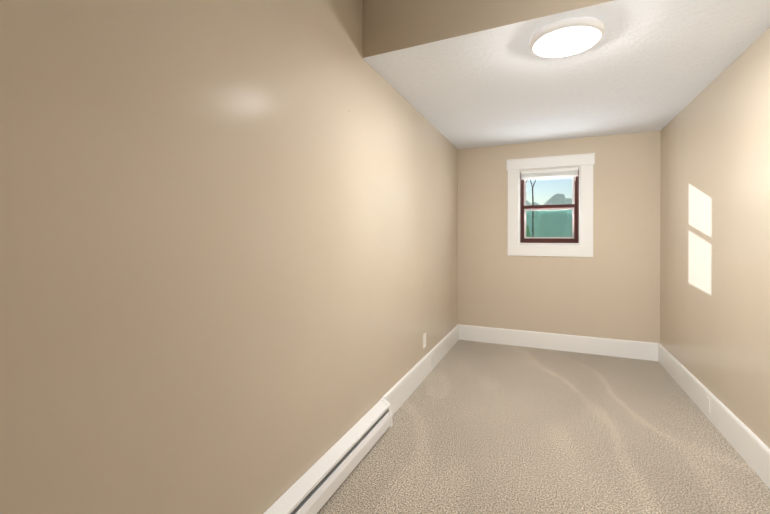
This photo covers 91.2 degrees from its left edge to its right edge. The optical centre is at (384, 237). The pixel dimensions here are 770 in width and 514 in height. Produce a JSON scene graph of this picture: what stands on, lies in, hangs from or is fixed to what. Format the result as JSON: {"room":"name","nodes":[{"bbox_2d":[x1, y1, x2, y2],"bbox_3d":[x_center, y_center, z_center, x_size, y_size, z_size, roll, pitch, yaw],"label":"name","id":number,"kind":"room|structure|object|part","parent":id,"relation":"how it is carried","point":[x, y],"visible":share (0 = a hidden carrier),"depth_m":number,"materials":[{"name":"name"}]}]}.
{"room":"empty bedroom","nodes":[
{"label":"empty bedroom","id":0,"kind":"room"},
{"bbox_2d":[0,0,457,513],"bbox_3d":[-0.158,-0.143,2.471,0.150,2.866,5.365,0,0,23],"label":"wall","id":1,"kind":"structure","parent":0,"point":[228,256],"depth_m":1.25,"materials":[{"name":"paint"}]},
{"bbox_2d":[263,397,391,513],"bbox_3d":[-0.242,1.197,1.981,0.088,0.184,1.330,0,0,23],"label":"heater","id":2,"kind":"object","parent":1,"relation":"attached to","point":[315,486],"visible":1,"depth_m":1.93,"materials":[{"name":"white metal"}]},
{"bbox_2d":[383,324,458,415],"bbox_3d":[0.460,1.192,3.687,0.019,0.187,2.351,0,0,23],"label":"baseboard","id":3,"kind":"structure","parent":1,"relation":"attached to","point":[398,393],"depth_m":3.27,"materials":[{"name":"white paint"}]},
{"bbox_2d":[423,333,425,348],"bbox_3d":[0.367,0.953,3.485,0.008,0.130,0.080,0,0,23],"label":"duplex electrical outlet","id":4,"kind":"object","parent":1,"relation":"attached to","point":[424,340],"visible":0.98,"depth_m":3.48,"materials":[{"name":"white plastic"}]},
{"bbox_2d":[317,340,769,513],"bbox_3d":[0.883,1.342,2.025,2.420,0.100,5.365,0,0,23],"label":"floor","id":5,"kind":"structure","parent":0,"point":[483,428],"depth_m":2.32,"materials":[{"name":"carpet"}]},
{"bbox_2d":[458,131,660,342],"bbox_3d":[1.922,-0.150,4.410,2.120,2.866,0.150,0,0,23],"label":"wall","id":6,"kind":"structure","parent":0,"point":[610,288],"depth_m":4.23,"materials":[{"name":"paint"}]},
{"bbox_2d":[519,166,580,245],"bbox_3d":[1.917,-0.360,4.411,0.652,0.895,0.151,0,0,23],"label":"liner","id":7,"kind":"object","parent":6,"relation":"in","point":[567,244],"visible":0.67,"depth_m":4.31,"materials":[{"name":"white paint"}]},
{"bbox_2d":[506,153,594,256],"bbox_3d":[1.903,-0.360,4.379,0.934,1.145,0.142,0,0,23],"label":"window","id":8,"kind":"structure","parent":6,"relation":"in","point":[586,162],"depth_m":4.33,"materials":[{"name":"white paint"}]},
{"bbox_3d":[1.913,-0.366,4.402,0.620,0.851,0.090,0,0,23],"label":"window sashes","id":9,"kind":"part","parent":8,"relation":"part of","materials":[{"name":"brown wood"}]},
{"bbox_2d":[521,167,577,180],"bbox_3d":[1.893,-0.716,4.355,0.608,0.149,0.034,0,0,23],"label":"window blind","id":10,"kind":"object","parent":8,"relation":"attached to","point":[553,173],"visible":1,"depth_m":4.34,"materials":[{"name":"white fabric"}]},
{"bbox_2d":[459,324,657,360],"bbox_3d":[1.888,1.189,4.338,2.082,0.187,0.019,0,0,23],"label":"baseboard","id":11,"kind":"structure","parent":6,"relation":"attached to","point":[641,350],"depth_m":4.27,"materials":[{"name":"white paint"}]},
{"bbox_2d":[363,0,769,148],"bbox_3d":[1.350,-1.295,3.090,2.120,0.366,2.720,0,0,23],"label":"ceiling","id":12,"kind":"structure","parent":0,"point":[461,74],"depth_m":2.37,"materials":[{"name":"white paint"}]},
{"bbox_2d":[530,17,604,57],"bbox_3d":[0.991,-1.082,2.066,0.370,0.052,0.370,0,0,23],"label":"ceiling light","id":13,"kind":"object","parent":12,"relation":"attached to","point":[566,37],"visible":1,"depth_m":2.00,"materials":[{"name":"white"}]},
{"bbox_2d":[535,27,598,55],"bbox_3d":[0.991,-1.064,2.066,0.316,0.016,0.316,0,0,23],"label":"diffuser","id":14,"kind":"object","parent":13,"relation":"attached to","point":[551,41],"depth_m":2.03,"materials":[{"name":"white"}]},
{"bbox_2d":[660,28,769,447],"bbox_3d":[1.924,-0.139,1.567,0.150,2.866,5.365,0,0,23],"label":"wall","id":15,"kind":"structure","parent":0,"point":[715,141],"depth_m":2.45,"materials":[{"name":"paint"}]},
{"bbox_2d":[688,183,712,294],"bbox_3d":[2.423,-0.023,2.906,0.001,0.888,0.520,0,0,23],"label":"sunlight patch","id":16,"kind":"object","parent":15,"relation":"attached to","point":[699,248],"depth_m":2.90,"materials":[{"name":"beige paint"}]},
{"bbox_2d":[658,343,769,488],"bbox_3d":[1.847,1.200,1.606,0.019,0.187,5.065,0,0,23],"label":"baseboard","id":17,"kind":"structure","parent":15,"relation":"attached to","point":[751,448],"depth_m":2.45,"materials":[{"name":"white paint"}]},
{"bbox_2d":[706,397,709,412],"bbox_3d":[2.300,1.189,2.682,0.006,0.100,0.060,0,0,23],"label":"electrical outlet cover","id":18,"kind":"object","parent":17,"relation":"attached to","point":[707,404],"visible":0.98,"depth_m":2.68,"materials":[{"name":"white paint"}]},
{"label":"outside","id":19,"kind":"structure","parent":0,"visible":0},
{"bbox_3d":[15.998,1.211,39.484,80.000,0.100,75.375,0,0,23],"label":"ground","id":20,"kind":"structure","parent":19,"visible":0},
{"bbox_2d":[526,179,535,235],"bbox_3d":[4.678,-2.264,16.730,6.401,7.011,9.655,0,0,23],"label":"bare tree","id":21,"kind":"object","parent":20,"relation":"on","point":[532,202],"depth_m":12.37,"materials":[{"name":"grey plant"}]},
{"bbox_2d":[526,193,571,236],"bbox_3d":[5.120,-0.904,27.573,23.713,4.580,5.051,0,0,23],"label":"tree","id":22,"kind":"object","parent":20,"relation":"on","point":[558,201],"depth_m":23.09,"materials":[{"name":"green plant"}]}
]}

